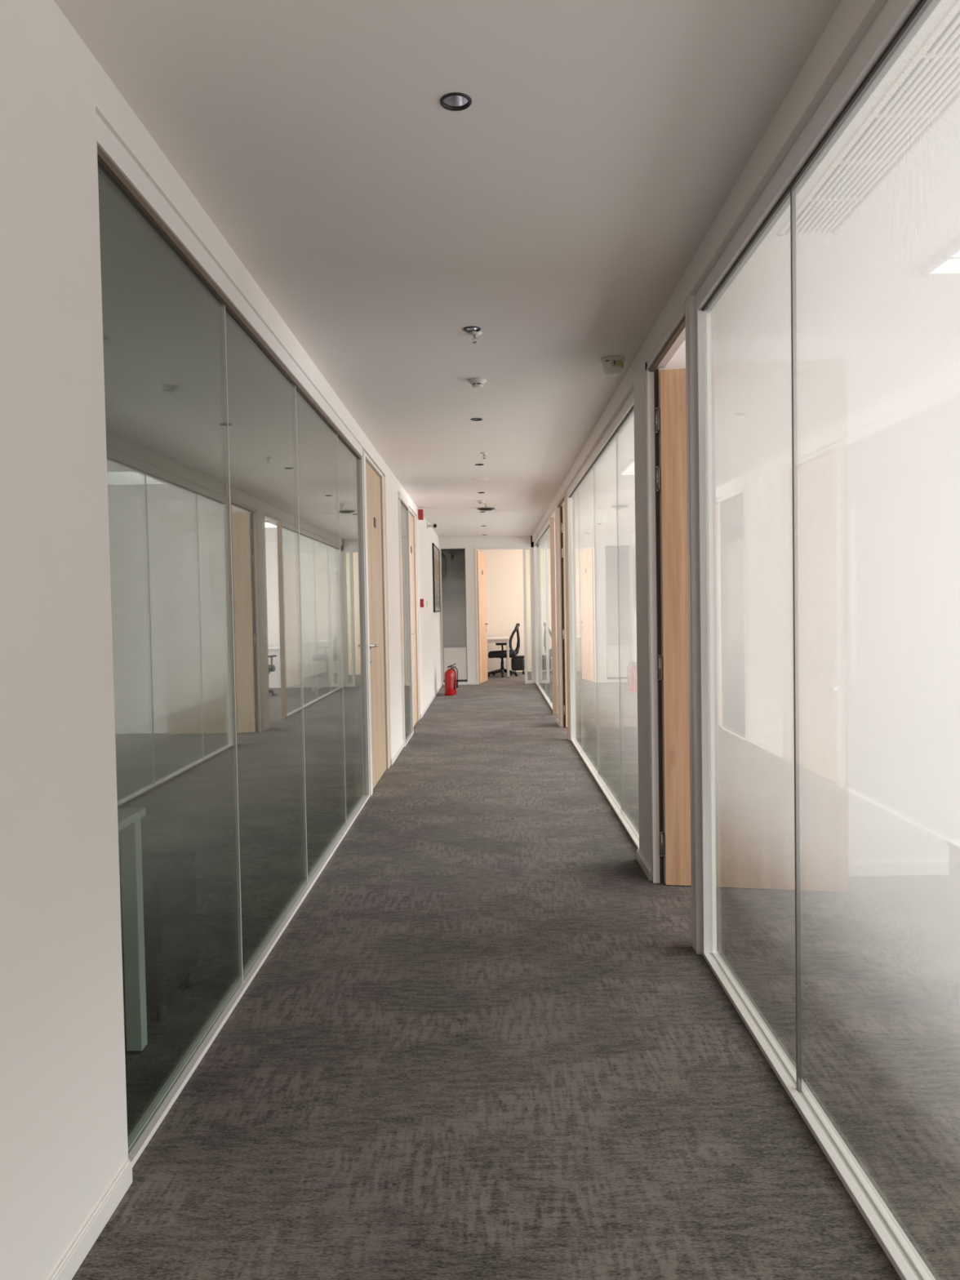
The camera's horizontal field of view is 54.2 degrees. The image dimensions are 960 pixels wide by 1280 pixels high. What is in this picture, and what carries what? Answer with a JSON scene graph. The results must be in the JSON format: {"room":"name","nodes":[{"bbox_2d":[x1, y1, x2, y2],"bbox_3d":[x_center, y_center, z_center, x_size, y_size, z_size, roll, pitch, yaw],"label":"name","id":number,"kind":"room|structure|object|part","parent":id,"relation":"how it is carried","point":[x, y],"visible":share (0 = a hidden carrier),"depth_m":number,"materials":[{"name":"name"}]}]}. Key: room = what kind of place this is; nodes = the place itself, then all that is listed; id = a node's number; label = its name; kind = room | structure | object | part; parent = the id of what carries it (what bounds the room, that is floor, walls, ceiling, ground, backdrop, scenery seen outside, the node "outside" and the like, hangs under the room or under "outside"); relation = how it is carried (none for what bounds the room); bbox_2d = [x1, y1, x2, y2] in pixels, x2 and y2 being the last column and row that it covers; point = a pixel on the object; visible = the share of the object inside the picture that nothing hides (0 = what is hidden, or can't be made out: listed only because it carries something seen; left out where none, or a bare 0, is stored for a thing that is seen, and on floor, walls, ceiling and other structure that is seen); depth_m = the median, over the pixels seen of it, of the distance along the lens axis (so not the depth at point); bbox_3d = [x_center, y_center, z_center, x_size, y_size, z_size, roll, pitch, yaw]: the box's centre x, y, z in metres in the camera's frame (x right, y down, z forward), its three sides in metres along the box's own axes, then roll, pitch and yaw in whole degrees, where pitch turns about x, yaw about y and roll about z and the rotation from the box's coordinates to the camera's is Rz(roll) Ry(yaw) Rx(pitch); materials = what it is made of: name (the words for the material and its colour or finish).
{"room":"office corridor","nodes":[
{"label":"office corridor","id":0,"kind":"room"},
{"bbox_2d":[0,0,441,1279],"bbox_3d":[-0.902,-0.170,6.683,0.111,2.730,21.350,-1,2,1],"label":"wall","id":1,"kind":"structure","parent":0,"point":[64,1124],"depth_m":2.00,"materials":[{"name":"paint"}]},
{"bbox_2d":[95,112,369,1167],"bbox_3d":[-0.906,-0.045,4.654,0.055,2.615,4.754,-1,2,1],"label":"window","id":2,"kind":"structure","parent":1,"relation":"in","point":[115,165],"depth_m":3.47,"materials":[{"name":"clear glass"}]},
{"bbox_3d":[-0.920,0.058,2.294,0.034,2.531,0.030,-1,2,1],"label":"post","id":3,"kind":"part","parent":2,"relation":"part of","materials":[{"name":"white metal"}]},
{"bbox_3d":[-0.885,-0.079,6.507,0.010,2.536,0.987,-1,2,1],"label":"pane","id":4,"kind":"part","parent":2,"relation":"part of","materials":[{"name":"clear glass"}]},
{"bbox_3d":[-0.870,-0.099,7.015,0.034,2.531,0.030,-1,2,1],"label":"post","id":5,"kind":"part","parent":2,"relation":"part of","materials":[{"name":"white metal"}]},
{"bbox_2d":[48,682,442,1279],"bbox_3d":[-0.817,1.164,6.727,0.012,0.058,21.350,-1,2,1],"label":"baseboard","id":6,"kind":"structure","parent":1,"relation":"attached to","point":[71,1261],"depth_m":2.11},
{"bbox_2d":[349,449,391,796],"bbox_3d":[-0.868,-0.141,7.744,0.154,2.600,1.410,-1,2,1],"label":"door","id":7,"kind":"structure","parent":1,"relation":"in","point":[374,488],"depth_m":7.47,"materials":[{"name":"brown wood"}]},
{"bbox_3d":[-0.899,-0.119,7.099,0.107,2.600,0.118,-1,2,1],"label":"frame","id":8,"kind":"part","parent":7,"relation":"part of","materials":[{"name":"white metal"}]},
{"bbox_3d":[-0.915,-1.426,7.655,0.107,0.025,1.080,-1,2,1],"label":"frame","id":9,"kind":"part","parent":7,"relation":"part of","materials":[{"name":"white metal"}]},
{"bbox_3d":[-0.824,0.043,7.309,0.062,0.052,0.151,-1,2,1],"label":"handle","id":10,"kind":"part","parent":7,"relation":"part of","materials":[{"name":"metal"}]},
{"bbox_3d":[-0.864,-0.966,7.718,0.006,0.080,0.117,-1,2,1],"label":"number plate","id":11,"kind":"part","parent":7,"relation":"part of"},
{"bbox_3d":[-0.886,-0.161,8.343,0.107,2.600,0.212,-1,2,1],"label":"frame","id":12,"kind":"part","parent":7,"relation":"part of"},
{"bbox_2d":[397,490,413,746],"bbox_3d":[-0.813,-0.228,10.107,0.055,2.615,1.040,-1,2,1],"label":"window","id":13,"kind":"structure","parent":1,"relation":"in","point":[402,504],"depth_m":10.08,"materials":[{"name":"clear glass"}]},
{"bbox_3d":[-0.804,-0.186,9.603,0.027,2.531,0.030,-1,2,1],"label":"post","id":14,"kind":"part","parent":13,"relation":"part of","materials":[{"name":"white metal"}]},
{"bbox_3d":[-0.805,-0.200,10.108,0.010,2.536,0.980,-1,2,1],"label":"pane","id":15,"kind":"part","parent":13,"relation":"part of","materials":[{"name":"clear glass"}]},
{"bbox_3d":[-0.793,-0.220,10.613,0.027,2.531,0.030,-1,2,1],"label":"post","id":16,"kind":"part","parent":13,"relation":"part of","materials":[{"name":"white metal"}]},
{"bbox_2d":[408,507,420,727],"bbox_3d":[-0.830,-0.261,11.342,0.154,2.600,1.390,-1,2,1],"label":"door","id":17,"kind":"structure","parent":1,"relation":"in","point":[412,517],"depth_m":11.63,"materials":[{"name":"brown wood"}]},
{"bbox_3d":[-0.877,-1.545,11.228,0.107,0.025,1.010,-1,2,1],"label":"frame","id":18,"kind":"part","parent":17,"relation":"part of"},
{"bbox_3d":[-0.848,-0.279,11.906,0.107,2.600,0.262,-1,2,1],"label":"frame","id":19,"kind":"part","parent":17,"relation":"part of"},
{"bbox_2d":[417,508,423,520],"bbox_3d":[-0.770,-1.625,12.162,0.082,0.140,0.110,-1,2,1],"label":"fire alarm","id":20,"kind":"object","parent":1,"relation":"attached to","point":[420,512],"visible":1,"depth_m":12.11,"materials":[{"name":"red plastic"}]},
{"bbox_2d":[420,599,424,607],"bbox_3d":[-0.765,-0.487,12.399,0.047,0.110,0.090,-1,2,1],"label":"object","id":21,"kind":"object","parent":1,"relation":"attached to","point":[422,603],"visible":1,"depth_m":12.36,"materials":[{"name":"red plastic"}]},
{"bbox_2d":[426,523,438,528],"bbox_3d":[-0.707,-1.696,13.972,0.169,0.090,0.125,-1,2,1],"label":"security camera","id":22,"kind":"object","parent":1,"relation":"attached to","point":[434,526],"visible":1,"depth_m":13.93,"materials":[{"name":"white plastic"}]},
{"bbox_2d":[431,542,440,612],"bbox_3d":[-0.741,-1.040,16.083,0.030,1.120,1.800,-1,2,1],"label":"framed notice","id":23,"kind":"object","parent":1,"relation":"attached to","point":[435,551],"visible":1,"depth_m":15.91,"materials":[{"name":"black plastic"}]},
{"bbox_2d":[434,546,439,610],"bbox_3d":[-0.748,-1.040,16.083,0.012,1.080,1.760,-1,2,1],"label":"print","id":24,"kind":"object","parent":23,"relation":"attached to","point":[437,562],"depth_m":16.16},
{"bbox_2d":[440,550,466,602],"bbox_3d":[-1.075,-0.579,19.114,1.840,2.730,3.280,-1,2,1],"label":"wall","id":25,"kind":"structure","parent":0,"point":[453,562],"depth_m":19.37,"materials":[{"name":"paint"}]},
{"bbox_2d":[439,535,556,684],"bbox_3d":[-0.014,-0.541,17.403,9.600,2.730,0.120,-1,2,1],"label":"wall","id":26,"kind":"structure","parent":0,"point":[470,544],"depth_m":17.32,"materials":[{"name":"paint"}]},
{"bbox_2d":[440,548,468,683],"bbox_3d":[-0.475,-0.445,17.370,0.475,2.485,0.062,-1,2,1],"label":"window","id":27,"kind":"structure","parent":26,"relation":"in","point":[454,614],"depth_m":17.37,"materials":[{"name":"grey glass"}]},
{"bbox_3d":[-0.481,-0.777,17.353,0.445,1.780,0.010,-1,2,1],"label":"pane","id":28,"kind":"part","parent":27,"relation":"part of","materials":[{"name":"clear glass"}]},
{"bbox_3d":[-0.459,0.437,17.395,0.431,0.600,0.030,-1,2,1],"label":"panel","id":29,"kind":"part","parent":27,"relation":"part of","materials":[{"name":"grey paint"}]},
{"bbox_2d":[443,681,477,684],"bbox_3d":[-0.366,0.804,17.384,0.628,0.055,0.014,-1,2,1],"label":"baseboard","id":30,"kind":"structure","parent":26,"relation":"attached to","point":[459,682],"depth_m":17.38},
{"bbox_2d":[475,547,522,684],"bbox_3d":[0.374,-0.457,17.808,0.887,2.520,0.952,-1,2,1],"label":"door","id":31,"kind":"structure","parent":26,"relation":"in","point":[480,557],"depth_m":17.64,"materials":[{"name":"brown wood"}]},
{"bbox_3d":[-0.059,-0.436,17.402,0.030,2.520,0.130,-1,2,1],"label":"frame","id":32,"kind":"part","parent":31,"relation":"part of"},
{"bbox_3d":[0.362,-1.688,17.355,0.857,0.030,0.130,-1,2,1],"label":"frame","id":33,"kind":"part","parent":31,"relation":"part of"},
{"bbox_2d":[522,546,533,684],"bbox_3d":[0.888,-0.452,17.380,0.150,2.520,0.112,-1,2,1],"label":"window","id":34,"kind":"structure","parent":26,"relation":"in","point":[524,548],"depth_m":17.33,"materials":[{"name":"clear glass"}]},
{"bbox_2d":[478,549,531,672],"bbox_3d":[1.674,-0.627,19.083,3.660,2.730,3.280,-1,2,1],"label":"wall","id":35,"kind":"structure","parent":0,"point":[504,568],"depth_m":20.58,"materials":[{"name":"paint"}]},
{"bbox_2d":[53,0,959,537],"bbox_3d":[0.069,-1.726,8.847,10.000,0.200,26.200,-1,2,1],"label":"ceiling","id":36,"kind":"structure","parent":0,"point":[557,215],"depth_m":3.13,"materials":[{"name":"paint"}]},
{"bbox_2d":[440,92,471,111],"bbox_3d":[-0.064,-1.437,2.454,0.083,0.062,0.083,-1,2,1],"label":"recessed light","id":37,"kind":"object","parent":36,"relation":"in","point":[454,101],"visible":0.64,"depth_m":2.48,"materials":[{"name":"black plastic"}]},
{"bbox_2d":[463,326,480,332],"bbox_3d":[-0.038,-1.504,4.453,0.083,0.062,0.083,-1,2,1],"label":"recessed light","id":38,"kind":"object","parent":36,"relation":"in","point":[468,329],"visible":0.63,"depth_m":4.48,"materials":[{"name":"black plastic"}]},
{"bbox_2d":[468,330,482,343],"bbox_3d":[-0.023,-1.455,4.514,0.066,0.048,0.066,-1,2,1],"label":"sprinkler","id":39,"kind":"object","parent":36,"relation":"attached to","point":[474,333],"visible":1,"depth_m":4.51,"materials":[{"name":"white metal"}]},
{"bbox_2d":[471,417,482,421],"bbox_3d":[-0.024,-1.574,6.572,0.083,0.062,0.083,-1,2,1],"label":"recessed light","id":40,"kind":"object","parent":36,"relation":"in","point":[473,419],"visible":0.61,"depth_m":6.60,"materials":[{"name":"black plastic"}]},
{"bbox_2d":[468,377,486,387],"bbox_3d":[-0.015,-1.491,5.454,0.104,0.041,0.104,-1,2,1],"label":"smoke detector","id":41,"kind":"object","parent":36,"relation":"attached to","point":[475,382],"visible":1,"depth_m":5.43,"materials":[{"name":"white plastic"}]},
{"bbox_2d":[471,478,488,480],"bbox_3d":[0.000,-1.647,9.631,0.170,0.006,0.170,-1,2,1],"label":"plate","id":42,"kind":"object","parent":36,"relation":"attached to","point":[473,479],"visible":1,"depth_m":9.60,"materials":[{"name":"paint"}]},
{"bbox_2d":[477,500,484,503],"bbox_3d":[0.015,-1.696,11.550,0.094,0.037,0.094,-1,2,1],"label":"smoke detector","id":43,"kind":"object","parent":36,"relation":"attached to","point":[478,501],"visible":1,"depth_m":11.52,"materials":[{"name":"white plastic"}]},
{"bbox_2d":[474,506,497,511],"bbox_3d":[0.079,-1.725,12.349,0.300,0.034,0.300,-1,2,1],"label":"ceiling vent","id":44,"kind":"object","parent":36,"relation":"in","point":[487,508],"visible":1,"depth_m":12.28,"materials":[{"name":"white plastic"}]},
{"bbox_2d":[600,355,625,376],"bbox_3d":[0.716,-1.467,5.047,0.132,0.088,0.132,-1,2,1],"label":"ceiling sensor","id":45,"kind":"object","parent":36,"relation":"attached to","point":[612,366],"visible":1,"depth_m":5.00,"materials":[{"name":"white plastic"}]},
{"bbox_2d":[619,458,634,475],"bbox_3d":[1.672,-1.647,8.933,0.600,0.020,0.900,-1,2,1],"label":"panel","id":46,"kind":"object","parent":36,"relation":"attached to","point":[622,472],"visible":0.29,"depth_m":8.98,"materials":[{"name":"white"}]},
{"bbox_2d":[621,462,634,475],"bbox_3d":[1.672,-1.647,8.933,0.550,0.012,0.850,-1,2,1],"label":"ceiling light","id":47,"kind":"object","parent":46,"relation":"attached to","point":[623,473],"depth_m":9.03,"materials":[{"name":"white"}]},
{"bbox_2d":[777,0,959,235],"bbox_3d":[1.173,-1.457,2.551,0.214,0.049,1.662,-1,2,1],"label":"ceiling vent","id":48,"kind":"object","parent":36,"relation":"in","point":[923,82],"visible":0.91,"depth_m":2.68,"materials":[{"name":"metal"}]},
{"bbox_2d":[71,671,959,1279],"bbox_3d":[0.121,1.153,8.943,10.000,0.100,26.200,-1,2,1],"label":"floor","id":49,"kind":"structure","parent":0,"point":[482,1043],"depth_m":2.96,"materials":[{"name":"carpet"}]},
{"bbox_2d":[117,807,147,1054],"bbox_3d":[-1.789,0.954,2.672,1.430,0.780,0.740,-1,2,1],"label":"desk","id":50,"kind":"object","parent":49,"relation":"on","point":[129,822],"visible":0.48,"depth_m":2.98,"materials":[{"name":"white laminate"}]},
{"bbox_2d":[119,852,198,1023],"bbox_3d":[-1.269,1.061,3.361,0.390,0.498,0.400,-1,2,1],"label":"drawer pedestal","id":51,"kind":"object","parent":49,"relation":"on","point":[169,878],"visible":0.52,"depth_m":3.27,"materials":[{"name":"grey metal"}]},
{"bbox_3d":[-1.082,0.881,3.353,0.010,0.135,0.380,-1,2,1],"label":"drawer","id":52,"kind":"part","parent":51,"relation":"part of","materials":[{"name":"grey metal"}]},
{"bbox_3d":[-1.080,1.021,3.358,0.010,0.135,0.380,-1,2,1],"label":"drawer","id":53,"kind":"part","parent":51,"relation":"part of","materials":[{"name":"grey metal"}]},
{"bbox_3d":[-1.077,1.161,3.362,0.010,0.135,0.380,-1,2,1],"label":"drawer","id":54,"kind":"part","parent":51,"relation":"part of","materials":[{"name":"grey metal"}]},
{"bbox_2d":[444,664,456,695],"bbox_3d":[-0.496,0.650,15.281,0.170,0.506,0.156,1,2,39],"label":"fire extinguisher","id":55,"kind":"object","parent":49,"relation":"on","point":[450,686],"visible":1,"depth_m":15.23,"materials":[{"name":"red metal"}]},
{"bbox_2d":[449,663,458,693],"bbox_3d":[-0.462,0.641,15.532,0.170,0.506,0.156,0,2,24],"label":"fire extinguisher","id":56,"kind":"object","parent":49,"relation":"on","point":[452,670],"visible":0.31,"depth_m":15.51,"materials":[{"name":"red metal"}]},
{"bbox_2d":[487,636,509,677],"bbox_3d":[0.249,0.350,19.641,0.725,0.790,1.400,-1,2,1],"label":"desk","id":57,"kind":"object","parent":49,"relation":"on","point":[490,639],"visible":0.46,"depth_m":18.95,"materials":[{"name":"white laminate"}]},
{"bbox_3d":[0.236,0.033,18.965,0.625,0.060,0.030,-1,2,1],"label":"rail","id":58,"kind":"part","parent":57,"relation":"part of","materials":[{"name":"white metal"}]},
{"bbox_3d":[0.568,0.373,18.975,0.050,0.753,0.050,-1,2,1],"label":"leg","id":59,"kind":"part","parent":57,"relation":"part of","materials":[{"name":"white metal"}]},
{"bbox_2d":[487,622,519,677],"bbox_3d":[0.487,0.206,19.334,0.689,1.090,0.660,-1,2,1],"label":"office chair","id":60,"kind":"object","parent":49,"relation":"on","point":[502,654],"visible":0.95,"depth_m":19.23,"materials":[{"name":"black plastic"}]},
{"bbox_3d":[0.448,0.217,19.071,0.250,0.282,0.134,-1,2,1],"label":"armrest","id":61,"kind":"part","parent":60,"relation":"part of","materials":[{"name":"black plastic"}]},
{"bbox_3d":[0.453,0.286,19.337,0.570,0.148,0.490,-1,2,1],"label":"seat","id":62,"kind":"part","parent":60,"relation":"part of","materials":[{"name":"black fabric"}]},
{"bbox_3d":[0.695,-0.047,19.323,0.197,0.570,0.490,-1,2,1],"label":"frame","id":63,"kind":"part","parent":60,"relation":"part of","materials":[{"name":"black plastic"}]},
{"bbox_2d":[511,655,524,674],"bbox_3d":[0.811,0.531,19.901,0.295,0.388,0.400,-1,2,1],"label":"box","id":64,"kind":"object","parent":49,"relation":"on","point":[517,663],"visible":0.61,"depth_m":19.71,"materials":[{"name":"black plastic"}]},
{"bbox_3d":[0.818,0.354,19.895,0.275,0.035,0.360,-1,2,1],"label":"lid","id":65,"kind":"part","parent":64,"relation":"part of","materials":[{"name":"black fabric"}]},
{"bbox_2d":[945,839,959,917],"bbox_3d":[2.396,1.060,4.166,0.580,0.320,0.152,-1,2,1],"label":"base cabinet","id":66,"kind":"object","parent":49,"relation":"on","point":[953,906],"visible":0.82,"depth_m":4.19,"materials":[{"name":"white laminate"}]},
{"bbox_2d":[532,0,888,868],"bbox_3d":[0.914,-0.202,6.663,0.085,2.730,21.350,-1,2,1],"label":"wall","id":67,"kind":"structure","parent":0,"point":[851,20],"depth_m":3.57,"materials":[{"name":"paint"}]},
{"bbox_2d":[533,517,557,710],"bbox_3d":[1.014,-0.416,14.799,0.060,2.615,5.030,-1,2,1],"label":"window","id":68,"kind":"structure","parent":67,"relation":"in","point":[542,580],"depth_m":14.92,"materials":[{"name":"clear glass"}]},
{"bbox_3d":[1.030,-0.474,17.299,0.038,2.531,0.030,-1,2,1],"label":"post","id":69,"kind":"part","parent":68,"relation":"part of","materials":[{"name":"white metal"}]},
{"bbox_3d":[1.036,-0.450,16.661,0.010,2.536,1.247,-1,2,1],"label":"pane","id":70,"kind":"part","parent":68,"relation":"part of","materials":[{"name":"clear glass"}]},
{"bbox_3d":[1.022,-0.408,15.410,0.010,2.536,1.244,-1,2,1],"label":"pane","id":71,"kind":"part","parent":68,"relation":"part of","materials":[{"name":"clear glass"}]},
{"bbox_3d":[1.009,-0.366,14.161,0.010,2.536,1.244,-1,2,1],"label":"pane","id":72,"kind":"part","parent":68,"relation":"part of","materials":[{"name":"clear glass"}]},
{"bbox_3d":[0.996,-0.325,12.925,0.010,2.536,1.217,-1,2,1],"label":"pane","id":73,"kind":"part","parent":68,"relation":"part of","materials":[{"name":"clear glass"}]},
{"bbox_2d":[549,506,557,714],"bbox_3d":[1.397,-0.323,11.796,0.940,2.615,0.970,-1,2,1],"label":"door","id":74,"kind":"structure","parent":67,"relation":"in","point":[553,558],"depth_m":12.24,"materials":[{"name":"brown wood"}]},
{"bbox_3d":[0.939,-1.602,11.754,0.070,0.040,0.900,-1,2,1],"label":"frame","id":75,"kind":"part","parent":74,"relation":"part of","materials":[{"name":"white metal"}]},
{"bbox_3d":[0.957,-0.300,11.332,0.070,2.615,0.030,-1,2,1],"label":"frame","id":76,"kind":"part","parent":74,"relation":"part of","materials":[{"name":"white metal"}]},
{"bbox_2d":[556,491,637,740],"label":"door","id":77,"kind":"structure","parent":67,"relation":"in","point":[629,717],"depth_m":10.84,"materials":[{"name":"brown wood"}]},
{"bbox_3d":[0.932,-1.556,10.380,0.085,0.040,1.070,-1,2,1],"label":"frame","id":78,"kind":"part","parent":77,"relation":"part of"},
{"bbox_3d":[0.961,-0.287,10.932,0.085,2.615,0.050,-1,2,1],"label":"frame","id":79,"kind":"part","parent":77,"relation":"part of","materials":[{"name":"white metal"}]},
{"bbox_3d":[0.949,-0.251,9.863,0.085,2.615,0.050,-1,2,1],"label":"frame","id":80,"kind":"part","parent":77,"relation":"part of","materials":[{"name":"white metal"}]},
{"bbox_2d":[567,390,639,848],"bbox_3d":[0.936,-0.172,7.474,0.060,2.615,4.690,-1,2,1],"label":"glass partition","id":81,"kind":"structure","parent":67,"relation":"in","point":[598,616],"depth_m":7.01,"materials":[{"name":"clear glass"}]},
{"bbox_3d":[0.951,-0.224,9.803,0.038,2.531,0.030,-1,2,1],"label":"post","id":82,"kind":"part","parent":81,"relation":"part of","materials":[{"name":"white metal"}]},
{"bbox_3d":[0.958,-0.205,9.330,0.010,2.536,0.917,-1,2,1],"label":"pane","id":83,"kind":"part","parent":81,"relation":"part of","materials":[{"name":"clear glass"}]},
{"bbox_3d":[0.946,-0.168,8.214,0.010,2.536,1.304,-1,2,1],"label":"pane","id":84,"kind":"part","parent":81,"relation":"part of","materials":[{"name":"clear glass"}]},
{"bbox_3d":[0.931,-0.124,6.885,0.010,2.536,1.344,-1,2,1],"label":"pane","id":85,"kind":"part","parent":81,"relation":"part of","materials":[{"name":"clear glass"}]},
{"bbox_3d":[0.919,-0.084,5.684,0.010,2.536,1.047,-1,2,1],"label":"pane","id":86,"kind":"part","parent":81,"relation":"part of","materials":[{"name":"clear glass"}]},
{"bbox_2d":[556,718,651,880],"bbox_3d":[0.903,1.088,8.072,0.014,0.058,6.600,-1,2,1],"label":"baseboard","id":87,"kind":"structure","parent":67,"relation":"attached to","point":[640,858],"depth_m":4.97,"materials":[{"name":"white"}]},
{"bbox_2d":[684,294,716,954],"bbox_3d":[0.886,-0.048,3.760,0.081,2.615,0.093,-1,2,1],"label":"trim","id":88,"kind":"structure","parent":67,"relation":"attached to","point":[690,304],"depth_m":3.73,"materials":[{"name":"grey metal"}]},
{"bbox_2d":[645,302,848,892],"bbox_3d":[1.302,-0.072,4.271,0.910,2.615,0.930,-1,2,1],"label":"door","id":89,"kind":"structure","parent":67,"relation":"in","point":[755,846],"depth_m":4.61,"materials":[{"name":"brown wood"}]},
{"bbox_3d":[0.894,-0.080,4.716,0.085,2.615,0.050,-1,2,1],"label":"frame","id":90,"kind":"part","parent":89,"relation":"part of","materials":[{"name":"grey metal"}]},
{"bbox_3d":[0.867,-1.352,4.233,0.085,0.040,0.930,-1,2,1],"label":"frame","id":91,"kind":"part","parent":89,"relation":"part of","materials":[{"name":"white metal"}]},
{"bbox_2d":[695,0,959,1279],"bbox_3d":[0.868,0.042,1.053,0.060,2.615,5.320,-1,2,1],"label":"glass partition","id":92,"kind":"structure","parent":67,"relation":"in","point":[893,633],"depth_m":2.25,"materials":[{"name":"clear glass"}]},
{"bbox_3d":[0.885,-0.021,3.697,0.038,2.531,0.030,-1,2,1],"label":"post","id":93,"kind":"part","parent":92,"relation":"part of","materials":[{"name":"white metal"}]},
{"bbox_3d":[0.892,0.001,3.156,0.010,2.536,1.052,-1,2,1],"label":"pane","id":94,"kind":"part","parent":92,"relation":"part of","materials":[{"name":"clear glass"}]},
{"bbox_3d":[0.879,0.039,2.011,0.010,2.536,1.229,-1,2,1],"label":"pane","id":95,"kind":"part","parent":92,"relation":"part of","materials":[{"name":"clear glass"}]},
{"bbox_2d":[619,335,959,862],"bbox_3d":[2.788,-0.169,4.652,3.725,2.730,12.870,-1,2,1],"label":"wall","id":96,"kind":"structure","parent":0,"point":[677,361],"depth_m":4.79,"materials":[{"name":"paint"}]},
{"bbox_2d":[848,861,948,876],"bbox_3d":[2.800,1.054,7.893,3.615,0.070,6.234,-1,2,1],"label":"baseboard","id":97,"kind":"structure","parent":96,"relation":"attached to","point":[852,868],"depth_m":4.79,"materials":[{"name":"white"}]}
]}

